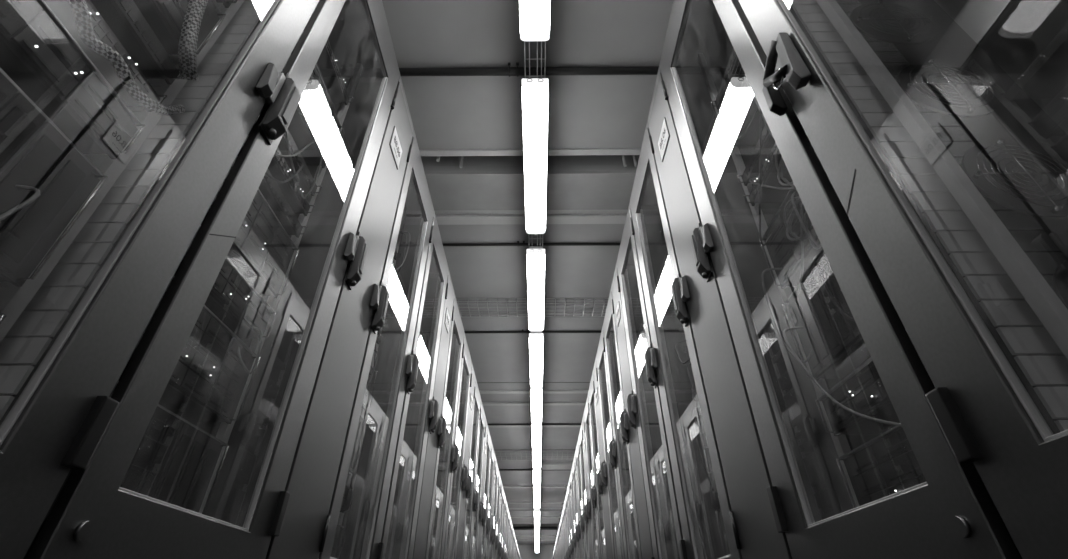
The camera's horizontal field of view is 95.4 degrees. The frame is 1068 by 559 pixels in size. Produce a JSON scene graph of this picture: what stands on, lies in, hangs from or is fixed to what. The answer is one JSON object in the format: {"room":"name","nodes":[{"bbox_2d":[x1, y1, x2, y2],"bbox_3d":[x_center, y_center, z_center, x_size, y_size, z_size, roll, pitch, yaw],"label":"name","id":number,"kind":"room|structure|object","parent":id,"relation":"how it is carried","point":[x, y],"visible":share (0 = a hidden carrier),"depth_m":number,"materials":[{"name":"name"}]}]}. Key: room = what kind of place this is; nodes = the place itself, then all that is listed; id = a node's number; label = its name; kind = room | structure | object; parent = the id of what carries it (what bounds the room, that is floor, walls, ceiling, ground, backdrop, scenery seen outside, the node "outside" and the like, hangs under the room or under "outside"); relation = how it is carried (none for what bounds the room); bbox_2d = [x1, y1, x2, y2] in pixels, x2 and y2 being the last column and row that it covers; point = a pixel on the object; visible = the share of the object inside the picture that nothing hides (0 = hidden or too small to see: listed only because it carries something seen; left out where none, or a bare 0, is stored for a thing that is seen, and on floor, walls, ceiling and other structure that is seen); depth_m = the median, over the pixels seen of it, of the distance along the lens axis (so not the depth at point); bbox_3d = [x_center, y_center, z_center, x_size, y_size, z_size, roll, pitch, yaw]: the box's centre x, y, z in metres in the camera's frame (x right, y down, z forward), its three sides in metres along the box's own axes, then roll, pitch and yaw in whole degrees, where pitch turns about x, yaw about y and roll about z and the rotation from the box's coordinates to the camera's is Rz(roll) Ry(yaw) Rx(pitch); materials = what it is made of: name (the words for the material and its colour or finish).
{"room":"server room","nodes":[
{"label":"server room","id":0,"kind":"room"},
{"bbox_2d":[382,0,672,543],"bbox_3d":[0.062,4.130,10.807,5.200,0.300,25.600,0,-35,0],"label":"ceiling","id":1,"kind":"structure","parent":0,"point":[586,111],"depth_m":3.42,"materials":[{"name":"paint"}]},
{"bbox_2d":[399,62,658,76],"bbox_3d":[0.006,-1.260,2.927,5.180,0.061,0.073,0,-35,0],"label":"conduit","id":2,"kind":"object","parent":1,"relation":"attached to","point":[509,71],"visible":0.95,"depth_m":2.91,"materials":[{"name":"black metal"}]},
{"bbox_2d":[419,149,640,155],"bbox_3d":[0.010,-0.905,3.461,5.200,0.012,0.050,0,-35,0],"label":"trim","id":3,"kind":"structure","parent":1,"relation":"attached to","point":[478,152],"depth_m":3.45,"materials":[{"name":"paint"}]},
{"bbox_2d":[425,171,635,210],"bbox_3d":[0.012,-0.682,3.759,5.200,0.030,0.385,0,-35,0],"label":"ceiling panel","id":4,"kind":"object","parent":1,"relation":"attached to","point":[478,190],"depth_m":3.72,"materials":[{"name":"paint"}]},
{"bbox_2d":[435,214,626,224],"bbox_3d":[0.014,-0.499,4.016,5.200,0.030,0.095,0,-35,0],"label":"trim","id":5,"kind":"structure","parent":1,"relation":"attached to","point":[518,218],"depth_m":4.00,"materials":[{"name":"paint"}]},
{"bbox_2d":[434,210,627,214],"bbox_3d":[0.014,-0.557,3.950,5.200,0.012,0.070,0,-35,0],"label":"trim","id":6,"kind":"structure","parent":1,"relation":"attached to","point":[448,212],"depth_m":3.96,"materials":[{"name":"paint"}]},
{"bbox_2d":[442,241,619,246],"bbox_3d":[0.016,-0.312,4.277,5.180,0.039,0.051,0,-35,0],"label":"conduit","id":7,"kind":"object","parent":1,"relation":"attached to","point":[518,244],"visible":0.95,"depth_m":4.27,"materials":[{"name":"black metal"}]},
{"bbox_2d":[464,330,600,333],"bbox_3d":[0.025,0.598,5.557,5.180,0.039,0.051,0,-35,0],"label":"conduit","id":8,"kind":"object","parent":1,"relation":"attached to","point":[522,331],"visible":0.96,"depth_m":5.55,"materials":[{"name":"black metal"}]},
{"bbox_2d":[457,298,608,316],"bbox_3d":[0.022,0.297,5.103,5.006,0.068,0.266,0,-35,0],"label":"basket tray","id":9,"kind":"object","parent":1,"relation":"hanging from","point":[458,301],"visible":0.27,"depth_m":5.08,"materials":[{"name":"grey metal"}]},
{"bbox_2d":[479,390,588,393],"bbox_3d":[0.036,1.618,6.996,5.200,0.025,0.076,0,-35,0],"label":"trim","id":10,"kind":"structure","parent":1,"relation":"attached to","point":[480,391],"depth_m":6.97,"materials":[{"name":"paint"}]},
{"bbox_2d":[482,402,585,405],"bbox_3d":[0.038,1.885,7.371,5.200,0.025,0.078,0,-35,0],"label":"trim","id":11,"kind":"structure","parent":1,"relation":"attached to","point":[483,403],"depth_m":7.34,"materials":[{"name":"paint"}]},
{"bbox_2d":[494,451,574,459],"bbox_3d":[0.054,3.456,9.538,5.006,0.073,0.356,0,-35,0],"label":"basket tray","id":12,"kind":"object","parent":1,"relation":"hanging from","point":[557,454],"visible":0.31,"depth_m":9.59,"materials":[{"name":"grey metal"}]},
{"bbox_2d":[488,425,580,426],"bbox_3d":[0.044,2.466,8.188,5.200,0.025,0.082,0,-35,0],"label":"trim","id":13,"kind":"structure","parent":1,"relation":"attached to","point":[488,425],"depth_m":8.18,"materials":[{"name":"paint"}]},
{"bbox_2d":[488,423,580,425],"bbox_3d":[0.044,2.418,8.115,5.180,0.039,0.051,0,-35,0],"label":"conduit","id":14,"kind":"object","parent":1,"relation":"attached to","point":[527,424],"visible":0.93,"depth_m":8.11,"materials":[{"name":"black metal"}]},
{"bbox_2d":[479,382,589,382],"bbox_3d":[0.034,1.434,6.756,5.200,0.004,0.012,0,-35,0],"label":"trim","id":15,"kind":"structure","parent":1,"relation":"attached to","point":[479,382],"depth_m":6.75,"materials":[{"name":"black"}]},
{"bbox_2d":[524,41,545,78],"bbox_3d":[0.002,-1.614,2.253,0.115,0.257,2.990,0,-35,0],"label":"basket tray","id":16,"kind":"object","parent":1,"relation":"hanging from","point":[529,59],"visible":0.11,"depth_m":2.63,"materials":[{"name":"grey metal"}]},
{"bbox_2d":[519,0,549,40],"bbox_3d":[0.002,-1.597,1.958,0.156,0.113,1.250,0,-35,0],"label":"lamp","id":17,"kind":"object","parent":16,"relation":"attached to","point":[534,14],"visible":1,"depth_m":2.35,"materials":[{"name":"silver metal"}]},
{"bbox_2d":[522,78,548,233],"bbox_3d":[0.011,-0.743,3.158,0.156,0.113,1.245,0,-35,0],"label":"lamp","id":18,"kind":"object","parent":16,"relation":"attached to","point":[535,112],"visible":1,"depth_m":2.99,"materials":[{"name":"glowing frosted plastic"},{"name":"painted metal"}]},
{"bbox_2d":[513,526,557,529],"bbox_3d":[0.105,8.501,16.600,5.180,0.113,0.125,0,-35,0],"label":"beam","id":19,"kind":"structure","parent":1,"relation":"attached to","point":[532,527],"depth_m":16.56,"materials":[{"name":"black metal"}]},
{"bbox_2d":[503,486,567,487],"bbox_3d":[0.070,5.045,11.813,5.200,0.025,0.100,0,-35,0],"label":"trim","id":20,"kind":"structure","parent":1,"relation":"attached to","point":[503,486],"depth_m":11.81,"materials":[{"name":"paint"}]},
{"bbox_2d":[507,502,563,503],"bbox_3d":[0.081,6.131,13.339,5.200,0.025,0.108,0,-35,0],"label":"trim","id":21,"kind":"structure","parent":1,"relation":"attached to","point":[507,502],"depth_m":13.30,"materials":[{"name":"paint"}]},
{"bbox_2d":[528,234,542,331],"bbox_3d":[0.020,0.125,4.697,0.115,0.257,2.990,0,-35,0],"label":"basket tray","id":22,"kind":"object","parent":1,"relation":"hanging from","point":[537,238],"visible":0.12,"depth_m":3.85,"materials":[{"name":"grey metal"}]},
{"bbox_2d":[527,246,544,330],"bbox_3d":[0.019,0.113,4.362,0.156,0.113,1.250,0,-35,0],"label":"lamp","id":23,"kind":"object","parent":22,"relation":"attached to","point":[535,254],"visible":1,"depth_m":4.19,"materials":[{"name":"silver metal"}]},
{"bbox_2d":[529,331,543,387],"bbox_3d":[0.028,0.919,5.495,0.156,0.113,1.290,0,-35,0],"label":"lamp","id":24,"kind":"object","parent":22,"relation":"attached to","point":[536,343],"visible":0.99,"depth_m":5.32,"materials":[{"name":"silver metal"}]},
{"bbox_2d":[509,509,562,514],"bbox_3d":[0.089,6.856,14.328,5.200,0.060,0.700,0,-35,0],"label":"trim","id":25,"kind":"structure","parent":1,"relation":"attached to","point":[511,511],"depth_m":14.13,"materials":[{"name":"paint"}]},
{"bbox_2d":[541,462,572,469],"bbox_3d":[1.384,3.919,10.211,2.550,0.050,0.400,0,-35,0],"label":"ceiling panel","id":26,"kind":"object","parent":1,"relation":"attached to","point":[544,465],"depth_m":10.09,"materials":[{"name":"paint"}]},
{"bbox_3d":[0.037,1.864,7.142,0.115,0.257,2.990,0,-35,0],"label":"basket tray","id":27,"kind":"object","parent":1,"relation":"hanging from","visible":0},
{"bbox_2d":[530,387,542,423],"bbox_3d":[0.035,1.690,6.578,0.156,0.113,1.230,0,-35,0],"label":"lamp","id":28,"kind":"object","parent":27,"relation":"attached to","point":[536,393],"visible":0.94,"depth_m":6.46,"materials":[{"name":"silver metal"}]},
{"bbox_2d":[532,422,541,449],"bbox_3d":[0.043,2.447,7.642,0.156,0.113,1.200,0,-35,0],"label":"lamp","id":29,"kind":"object","parent":27,"relation":"attached to","point":[536,428],"visible":0.91,"depth_m":7.53,"materials":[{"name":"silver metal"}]},
{"bbox_3d":[0.055,3.603,9.586,0.115,0.257,2.990,0,-35,0],"label":"basket tray","id":30,"kind":"object","parent":1,"relation":"hanging from","visible":0},
{"bbox_2d":[532,449,540,467],"bbox_3d":[0.050,3.142,8.619,0.156,0.113,1.179,0,-35,0],"label":"lamp","id":31,"kind":"object","parent":30,"relation":"attached to","point":[536,456],"visible":0.77,"depth_m":8.53,"materials":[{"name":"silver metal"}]},
{"bbox_2d":[533,468,540,484],"bbox_3d":[0.058,3.913,9.703,0.156,0.113,1.139,0,-35,0],"label":"lamp","id":32,"kind":"object","parent":30,"relation":"attached to","point":[536,471],"visible":0.99,"depth_m":9.55,"materials":[{"name":"white plastic"}]},
{"bbox_2d":[517,544,554,558],"bbox_3d":[0.137,12.442,20.049,5.200,3.130,1.100,0,-35,0],"label":"wall","id":33,"kind":"structure","parent":0,"point":[527,551],"depth_m":20.18,"materials":[{"name":"paint"}]},
{"bbox_3d":[0.066,6.598,9.050,5.200,0.101,25.602,0,-35,0],"label":"floor","id":34,"kind":"structure","parent":0,"visible":0},
{"bbox_2d":[0,0,318,558],"bbox_3d":[-1.127,-0.590,0.894,1.085,2.160,0.599,0,-35,0],"label":"rack","id":35,"kind":"object","parent":34,"relation":"on","point":[68,335],"visible":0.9,"depth_m":0.79,"materials":[{"name":"metal"}]},
{"bbox_2d":[0,68,107,286],"bbox_3d":[-1.076,-0.210,0.602,0.684,0.230,0.445,0,-35,0],"label":"server","id":36,"kind":"object","parent":35,"relation":"in","point":[34,152],"visible":0.99,"depth_m":0.72,"materials":[{"name":"black metal"}]},
{"bbox_2d":[0,0,145,159],"bbox_3d":[-1.077,-0.381,0.724,0.684,0.090,0.445,0,-35,0],"label":"server","id":37,"kind":"object","parent":35,"relation":"in","point":[38,53],"visible":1,"depth_m":0.78,"materials":[{"name":"black metal"}]},
{"bbox_2d":[43,0,166,111],"bbox_3d":[-1.077,-0.475,0.791,0.684,0.044,0.445,0,-35,0],"label":"switch","id":38,"kind":"object","parent":35,"relation":"in","point":[62,9],"visible":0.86,"depth_m":0.87,"materials":[{"name":"black metal"}]},
{"bbox_2d":[68,0,184,115],"bbox_3d":[-0.751,-0.465,0.876,0.036,0.176,0.398,0,-35,0],"label":"cable","id":39,"kind":"object","parent":35,"relation":"in","point":[82,16],"visible":1,"depth_m":0.86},
{"bbox_2d":[90,0,185,84],"bbox_3d":[-1.077,-0.551,0.845,0.684,0.044,0.445,0,-35,0],"label":"panel","id":40,"kind":"object","parent":35,"relation":"in","point":[124,18],"visible":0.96,"depth_m":0.94,"materials":[{"name":"black metal"}]},
{"bbox_2d":[133,0,226,54],"bbox_3d":[-1.077,-0.684,0.939,0.684,0.183,0.445,0,-35,0],"label":"server","id":41,"kind":"object","parent":35,"relation":"in","point":[165,18],"visible":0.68,"depth_m":1.02,"materials":[{"name":"black metal"}]},
{"bbox_2d":[178,0,207,80],"bbox_3d":[-0.741,-0.540,1.061,0.037,0.218,0.124,0,-35,0],"label":"cable","id":42,"kind":"object","parent":35,"relation":"in","point":[187,47],"visible":0.98,"depth_m":1.03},
{"bbox_2d":[23,0,399,558],"bbox_3d":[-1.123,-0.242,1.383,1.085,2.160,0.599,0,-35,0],"label":"door","id":43,"kind":"structure","parent":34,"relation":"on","point":[92,516],"depth_m":1.18,"materials":[{"name":"paint"}]},
{"bbox_2d":[28,381,229,551],"bbox_3d":[-1.072,0.365,0.929,0.684,0.230,0.445,0,-35,0],"label":"server","id":44,"kind":"object","parent":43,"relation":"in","point":[174,462],"visible":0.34,"depth_m":1.00,"materials":[{"name":"black metal"}]},
{"bbox_2d":[119,277,260,423],"bbox_3d":[-1.073,0.157,1.078,0.684,0.183,0.445,0,-35,0],"label":"server","id":45,"kind":"object","parent":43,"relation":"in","point":[207,382],"visible":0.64,"depth_m":1.13,"materials":[{"name":"black metal"}]},
{"bbox_2d":[174,226,276,340],"bbox_3d":[-1.073,0.005,1.185,0.684,0.090,0.445,0,-35,0],"label":"server","id":46,"kind":"object","parent":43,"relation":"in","point":[231,298],"visible":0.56,"depth_m":1.24,"materials":[{"name":"black metal"}]},
{"bbox_2d":[201,156,299,297],"bbox_3d":[-1.073,-0.147,1.293,0.684,0.183,0.445,0,-35,0],"label":"server","id":47,"kind":"object","parent":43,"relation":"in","point":[262,250],"visible":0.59,"depth_m":1.34,"materials":[{"name":"black metal"}]},
{"bbox_2d":[238,137,307,237],"bbox_3d":[-1.073,-0.279,1.388,0.684,0.044,0.445,0,-35,0],"label":"panel","id":48,"kind":"object","parent":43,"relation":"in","point":[268,187],"visible":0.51,"depth_m":1.45,"materials":[{"name":"black metal"}]},
{"bbox_2d":[248,114,314,215],"bbox_3d":[-1.074,-0.355,1.442,0.684,0.044,0.445,0,-35,0],"label":"switch","id":49,"kind":"object","parent":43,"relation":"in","point":[278,167],"visible":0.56,"depth_m":1.51,"materials":[{"name":"black metal"}]},
{"bbox_2d":[260,103,321,195],"bbox_3d":[-1.074,-0.431,1.496,0.684,0.044,0.445,0,-35,0],"label":"panel","id":50,"kind":"object","parent":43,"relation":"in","point":[306,180],"visible":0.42,"depth_m":1.56,"materials":[{"name":"black metal"}]},
{"bbox_2d":[281,55,334,167],"bbox_3d":[-1.074,-0.563,1.590,0.684,0.090,0.445,0,-35,0],"label":"server","id":51,"kind":"object","parent":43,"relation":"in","point":[305,114],"visible":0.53,"depth_m":1.64,"materials":[{"name":"black"}]},
{"bbox_2d":[291,31,343,142],"bbox_3d":[-1.074,-0.677,1.671,0.684,0.090,0.445,0,-35,0],"label":"server","id":52,"kind":"object","parent":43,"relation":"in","point":[316,89],"visible":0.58,"depth_m":1.73,"materials":[{"name":"black"}]},
{"bbox_2d":[304,6,353,104],"bbox_3d":[-1.074,-0.848,1.792,0.684,0.044,0.445,0,-35,0],"label":"switch","id":53,"kind":"object","parent":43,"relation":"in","point":[327,65],"visible":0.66,"depth_m":1.86,"materials":[{"name":"black"}]},
{"bbox_2d":[266,75,413,558],"bbox_3d":[-1.120,0.019,1.750,1.085,2.160,0.298,0,-35,0],"label":"tall cabinet","id":54,"kind":"object","parent":34,"relation":"on","point":[310,484],"visible":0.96,"depth_m":1.55,"materials":[{"name":"metal"}]},
{"bbox_2d":[318,129,433,558],"bbox_3d":[-1.118,0.280,2.116,1.085,2.160,0.599,0,-35,0],"label":"rack","id":55,"kind":"object","parent":34,"relation":"on","point":[412,228],"visible":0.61,"depth_m":2.17,"materials":[{"name":"metal"}]},
{"bbox_2d":[330,524,345,558],"bbox_3d":[-1.067,0.906,1.649,0.684,0.183,0.445,0,-35,0],"label":"server","id":56,"kind":"object","parent":55,"relation":"in","point":[339,527],"visible":0.09,"depth_m":1.82,"materials":[{"name":"black metal"}]},
{"bbox_2d":[340,484,353,512],"bbox_3d":[-1.067,0.754,1.757,0.684,0.090,0.445,0,-35,0],"label":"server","id":57,"kind":"object","parent":55,"relation":"in","point":[347,488],"visible":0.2,"depth_m":1.91,"materials":[{"name":"black metal"}]},
{"bbox_2d":[348,415,366,475],"bbox_3d":[-1.068,0.584,1.878,0.684,0.230,0.445,0,-35,0],"label":"server","id":58,"kind":"object","parent":55,"relation":"in","point":[361,419],"visible":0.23,"depth_m":2.01,"materials":[{"name":"black metal"}]},
{"bbox_2d":[362,365,376,409],"bbox_3d":[-1.068,0.375,2.027,0.684,0.183,0.445,0,-35,0],"label":"server","id":59,"kind":"object","parent":55,"relation":"in","point":[366,394],"visible":0.15,"depth_m":2.17,"materials":[{"name":"black metal"}]},
{"bbox_2d":[381,212,448,558],"bbox_3d":[-1.114,0.628,2.605,1.085,2.160,0.599,0,-35,0],"label":"rack","id":60,"kind":"object","parent":34,"relation":"on","point":[401,515],"visible":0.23,"depth_m":2.71,"materials":[{"name":"metal"}]},
{"bbox_2d":[413,269,453,558],"bbox_3d":[-1.111,0.889,2.972,1.085,2.160,0.298,0,-35,0],"label":"tall cabinet","id":61,"kind":"object","parent":34,"relation":"on","point":[435,425],"visible":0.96,"depth_m":2.90,"materials":[{"name":"metal"}]},
{"bbox_2d":[425,292,463,558],"bbox_3d":[-1.109,1.150,3.338,1.085,2.160,0.599,0,-35,0],"label":"rack","id":62,"kind":"object","parent":34,"relation":"on","point":[445,456],"visible":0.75,"depth_m":3.49,"materials":[{"name":"metal"}]},
{"bbox_2d":[443,332,471,558],"bbox_3d":[-1.105,1.497,3.827,1.085,2.160,0.599,0,-35,0],"label":"rack","id":63,"kind":"object","parent":34,"relation":"on","point":[458,470],"visible":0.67,"depth_m":4.00,"materials":[{"name":"metal"}]},
{"bbox_2d":[456,364,474,558],"bbox_3d":[-1.103,1.758,4.194,1.085,2.160,0.298,0,-35,0],"label":"tall cabinet","id":64,"kind":"object","parent":34,"relation":"on","point":[465,485],"visible":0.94,"depth_m":4.22,"materials":[{"name":"metal"}]},
{"bbox_2d":[462,376,480,558],"bbox_3d":[-1.100,2.019,4.561,1.085,2.160,0.599,0,-35,0],"label":"rack","id":65,"kind":"object","parent":34,"relation":"on","point":[476,415],"visible":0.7,"depth_m":4.69,"materials":[{"name":"metal"}]},
{"bbox_2d":[470,399,485,558],"bbox_3d":[-1.097,2.367,5.049,1.085,2.160,0.599,0,-35,0],"label":"rack","id":66,"kind":"object","parent":34,"relation":"on","point":[477,512],"visible":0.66,"depth_m":5.24,"materials":[{"name":"metal"}]},
{"bbox_2d":[477,416,487,558],"bbox_3d":[-1.094,2.628,5.416,1.085,2.160,0.298,0,-35,0],"label":"tall cabinet","id":67,"kind":"object","parent":34,"relation":"on","point":[482,517],"visible":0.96,"depth_m":5.53,"materials":[{"name":"metal"}]},
{"bbox_2d":[480,424,491,558],"bbox_3d":[-1.091,2.889,5.783,1.085,2.160,0.599,0,-35,0],"label":"rack","id":68,"kind":"object","parent":34,"relation":"on","point":[485,523],"visible":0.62,"depth_m":5.99,"materials":[{"name":"metal"}]},
{"bbox_2d":[485,440,494,558],"bbox_3d":[-1.088,3.237,6.272,1.085,2.160,0.599,0,-35,0],"label":"rack","id":69,"kind":"object","parent":34,"relation":"on","point":[492,462],"visible":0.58,"depth_m":6.50,"materials":[{"name":"metal"}]},
{"bbox_2d":[490,452,495,558],"bbox_3d":[-1.085,3.497,6.638,1.085,2.160,0.298,0,-35,0],"label":"tall cabinet","id":70,"kind":"object","parent":34,"relation":"on","point":[494,474],"visible":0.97,"depth_m":6.77,"materials":[{"name":"metal"}]},
{"bbox_2d":[492,460,498,558],"bbox_3d":[-1.082,3.758,7.005,1.085,2.160,0.599,0,-35,0],"label":"rack","id":71,"kind":"object","parent":34,"relation":"on","point":[494,542],"visible":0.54,"depth_m":7.28,"materials":[{"name":"metal"}]},
{"bbox_2d":[495,468,500,558],"bbox_3d":[-1.079,4.106,7.494,1.085,2.160,0.599,0,-35,0],"label":"rack","id":72,"kind":"object","parent":34,"relation":"on","point":[497,547],"visible":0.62,"depth_m":7.76,"materials":[{"name":"metal"}]},
{"bbox_2d":[498,481,501,558],"bbox_3d":[-1.076,4.367,7.861,1.085,2.160,0.298,0,-35,0],"label":"tall cabinet","id":73,"kind":"object","parent":34,"relation":"on","point":[499,550],"visible":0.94,"depth_m":8.02,"materials":[{"name":"metal"}]},
{"bbox_2d":[499,485,503,558],"bbox_3d":[-1.074,4.628,8.227,1.085,2.160,0.599,0,-35,0],"label":"rack","id":74,"kind":"object","parent":34,"relation":"on","point":[502,497],"visible":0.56,"depth_m":8.62,"materials":[{"name":"metal"}]},
{"bbox_2d":[501,493,505,558],"bbox_3d":[-1.070,4.976,8.716,1.085,2.160,0.599,0,-35,0],"label":"rack","id":75,"kind":"object","parent":34,"relation":"on","point":[504,504],"visible":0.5,"depth_m":9.13,"materials":[{"name":"metal"}]},
{"bbox_2d":[566,487,570,558],"bbox_3d":[1.125,4.804,8.479,1.085,2.160,0.582,0,-35,0],"label":"rack","id":76,"kind":"object","parent":34,"relation":"on","point":[567,506],"visible":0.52,"depth_m":8.84,"materials":[{"name":"metal"}]},
{"bbox_2d":[567,478,572,558],"bbox_3d":[1.122,4.465,8.003,1.085,2.160,0.582,0,-35,0],"label":"rack","id":77,"kind":"object","parent":34,"relation":"on","point":[568,493],"visible":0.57,"depth_m":8.32,"materials":[{"name":"metal"}]},
{"bbox_2d":[569,473,573,558],"bbox_3d":[1.119,4.212,7.647,1.085,2.160,0.290,0,-35,0],"label":"tall cabinet","id":78,"kind":"object","parent":34,"relation":"on","point":[572,549],"visible":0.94,"depth_m":7.91,"materials":[{"name":"metal"}]},
{"bbox_2d":[570,464,576,558],"bbox_3d":[1.117,3.958,7.291,1.085,2.160,0.582,0,-35,0],"label":"rack","id":79,"kind":"object","parent":34,"relation":"on","point":[571,482],"visible":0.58,"depth_m":7.61,"materials":[{"name":"metal"}]},
{"bbox_2d":[572,455,579,558],"bbox_3d":[1.113,3.620,6.815,1.085,2.160,0.582,0,-35,0],"label":"rack","id":80,"kind":"object","parent":34,"relation":"on","point":[576,540],"visible":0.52,"depth_m":7.07,"materials":[{"name":"metal"}]},
{"bbox_2d":[575,450,581,558],"bbox_3d":[1.111,3.367,6.459,1.085,2.160,0.290,0,-35,0],"label":"tall cabinet","id":81,"kind":"object","parent":34,"relation":"on","point":[578,534],"visible":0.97,"depth_m":6.58,"materials":[{"name":"metal"}]},
{"bbox_2d":[576,437,585,558],"bbox_3d":[1.108,3.113,6.103,1.085,2.160,0.582,0,-35,0],"label":"rack","id":82,"kind":"object","parent":34,"relation":"on","point":[581,528],"visible":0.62,"depth_m":6.36,"materials":[{"name":"metal"}]},
{"bbox_2d":[579,423,589,558],"bbox_3d":[1.105,2.775,5.627,1.085,2.160,0.582,0,-35,0],"label":"rack","id":83,"kind":"object","parent":34,"relation":"on","point":[581,445],"visible":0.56,"depth_m":5.84,"materials":[{"name":"metal"}]},
{"bbox_2d":[582,414,592,558],"bbox_3d":[1.102,2.521,5.271,1.085,2.160,0.290,0,-35,0],"label":"tall cabinet","id":84,"kind":"object","parent":34,"relation":"on","point":[583,421],"visible":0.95,"depth_m":5.39,"materials":[{"name":"metal"}]},
{"bbox_2d":[584,394,599,558],"bbox_3d":[1.100,2.268,4.915,1.085,2.160,0.582,0,-35,0],"label":"rack","id":85,"kind":"object","parent":34,"relation":"on","point":[587,429],"visible":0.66,"depth_m":5.09,"materials":[{"name":"metal"}]},
{"bbox_2d":[588,370,607,558],"bbox_3d":[1.096,1.930,4.439,1.085,2.160,0.582,0,-35,0],"label":"rack","id":86,"kind":"object","parent":34,"relation":"on","point":[597,491],"visible":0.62,"depth_m":4.58,"materials":[{"name":"metal"}]},
{"bbox_2d":[593,358,612,558],"bbox_3d":[1.094,1.676,4.083,1.085,2.160,0.290,0,-35,0],"label":"tall cabinet","id":87,"kind":"object","parent":34,"relation":"on","point":[602,482],"visible":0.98,"depth_m":4.10,"materials":[{"name":"metal"}]},
{"bbox_2d":[596,326,624,558],"bbox_3d":[1.091,1.423,3.727,1.085,2.160,0.582,0,-35,0],"label":"rack","id":88,"kind":"object","parent":34,"relation":"on","point":[609,467],"visible":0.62,"depth_m":3.89,"materials":[{"name":"metal"}]},
{"bbox_2d":[603,285,641,558],"bbox_3d":[1.088,1.085,3.252,1.085,2.160,0.582,0,-35,0],"label":"rack","id":89,"kind":"object","parent":34,"relation":"on","point":[620,445],"visible":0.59,"depth_m":3.39,"materials":[{"name":"metal"}]},
{"bbox_2d":[612,262,653,558],"bbox_3d":[1.085,0.831,2.895,1.085,2.160,0.290,0,-35,0],"label":"tall cabinet","id":90,"kind":"object","parent":34,"relation":"on","point":[630,423],"visible":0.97,"depth_m":2.82,"materials":[{"name":"metal"}]},
{"bbox_2d":[617,202,682,558],"bbox_3d":[1.082,0.577,2.539,1.085,2.160,0.582,0,-35,0],"label":"rack","id":91,"kind":"object","parent":34,"relation":"on","point":[663,513],"visible":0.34,"depth_m":2.62,"materials":[{"name":"metal"}]},
{"bbox_2d":[630,120,741,558],"bbox_3d":[1.079,0.239,2.063,1.085,2.160,0.582,0,-35,0],"label":"rack","id":92,"kind":"object","parent":34,"relation":"on","point":[667,312],"visible":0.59,"depth_m":2.10,"materials":[{"name":"metal"}]},
{"bbox_2d":[716,508,729,555],"bbox_3d":[1.030,0.846,1.610,0.684,0.230,0.428,0,-35,0],"label":"server","id":93,"kind":"object","parent":92,"relation":"in","point":[720,508],"visible":0.06,"depth_m":1.79,"materials":[{"name":"black metal"}]},
{"bbox_2d":[648,66,791,558],"bbox_3d":[1.077,-0.014,1.707,1.085,2.160,0.290,0,-35,0],"label":"tall cabinet","id":94,"kind":"object","parent":34,"relation":"on","point":[745,469],"visible":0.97,"depth_m":1.51,"materials":[{"name":"metal"}]},
{"bbox_2d":[659,0,1021,558],"bbox_3d":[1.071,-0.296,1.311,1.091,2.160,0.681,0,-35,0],"label":"door","id":95,"kind":"structure","parent":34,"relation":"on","point":[952,514],"depth_m":1.14,"materials":[{"name":"paint"}]},
{"bbox_2d":[710,16,757,109],"bbox_3d":[1.024,-0.797,1.706,0.684,0.044,0.428,0,-35,0],"label":"panel","id":96,"kind":"object","parent":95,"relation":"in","point":[734,74],"visible":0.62,"depth_m":1.79,"materials":[{"name":"black"}]},
{"bbox_2d":[721,40,766,148],"bbox_3d":[1.024,-0.627,1.585,0.684,0.090,0.428,0,-35,0],"label":"server","id":97,"kind":"object","parent":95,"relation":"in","point":[745,107],"visible":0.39,"depth_m":1.66,"materials":[{"name":"black"}]},
{"bbox_2d":[736,87,791,185],"bbox_3d":[1.024,-0.456,1.464,0.684,0.044,0.428,0,-35,0],"label":"panel","id":98,"kind":"object","parent":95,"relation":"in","point":[751,170],"visible":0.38,"depth_m":1.54,"materials":[{"name":"black metal"}]},
{"bbox_2d":[743,107,810,205],"bbox_3d":[1.024,-0.381,1.410,0.684,0.044,0.428,0,-35,0],"label":"switch","id":99,"kind":"object","parent":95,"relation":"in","point":[769,172],"visible":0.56,"depth_m":1.50,"materials":[{"name":"black metal"}]},
{"bbox_2d":[775,132,813,185],"bbox_3d":[0.681,-0.319,1.278,0.030,0.146,0.152,0,-35,0],"label":"coiled cord","id":100,"kind":"object","parent":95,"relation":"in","point":[781,164],"visible":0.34,"depth_m":1.34,"materials":[{"name":"grey plastic"}]},
{"bbox_2d":[783,196,812,240],"bbox_3d":[0.681,-0.156,1.248,0.030,0.116,0.121,0,-35,0],"label":"coiled cord","id":101,"kind":"object","parent":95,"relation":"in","point":[788,227],"visible":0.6,"depth_m":1.28,"materials":[{"name":"grey plastic"}]},
{"bbox_2d":[758,150,848,288],"bbox_3d":[1.024,-0.172,1.262,0.684,0.183,0.428,0,-35,0],"label":"server","id":102,"kind":"object","parent":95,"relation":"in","point":[785,253],"visible":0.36,"depth_m":1.34,"materials":[{"name":"black metal"}]},
{"bbox_2d":[781,219,904,380],"bbox_3d":[1.024,0.036,1.113,0.684,0.230,0.428,0,-35,0],"label":"server","id":103,"kind":"object","parent":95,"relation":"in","point":[838,347],"visible":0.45,"depth_m":1.17,"materials":[{"name":"black metal"}]},
{"bbox_2d":[815,329,934,435],"bbox_3d":[1.025,0.207,0.992,0.684,0.090,0.428,0,-35,0],"label":"server","id":104,"kind":"object","parent":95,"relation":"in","point":[863,391],"visible":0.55,"depth_m":1.06,"materials":[{"name":"black metal"}]},
{"bbox_2d":[836,426,1015,546],"bbox_3d":[1.025,0.358,0.884,0.684,0.183,0.428,0,-35,0],"label":"server","id":105,"kind":"object","parent":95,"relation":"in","point":[885,465],"visible":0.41,"depth_m":0.97,"materials":[{"name":"black metal"}]},
{"bbox_2d":[738,0,1067,558],"bbox_3d":[1.071,-0.606,0.875,1.085,2.160,0.582,0,-35,0],"label":"rack","id":106,"kind":"object","parent":34,"relation":"on","point":[939,128],"visible":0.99,"depth_m":0.86,"materials":[{"name":"metal"}]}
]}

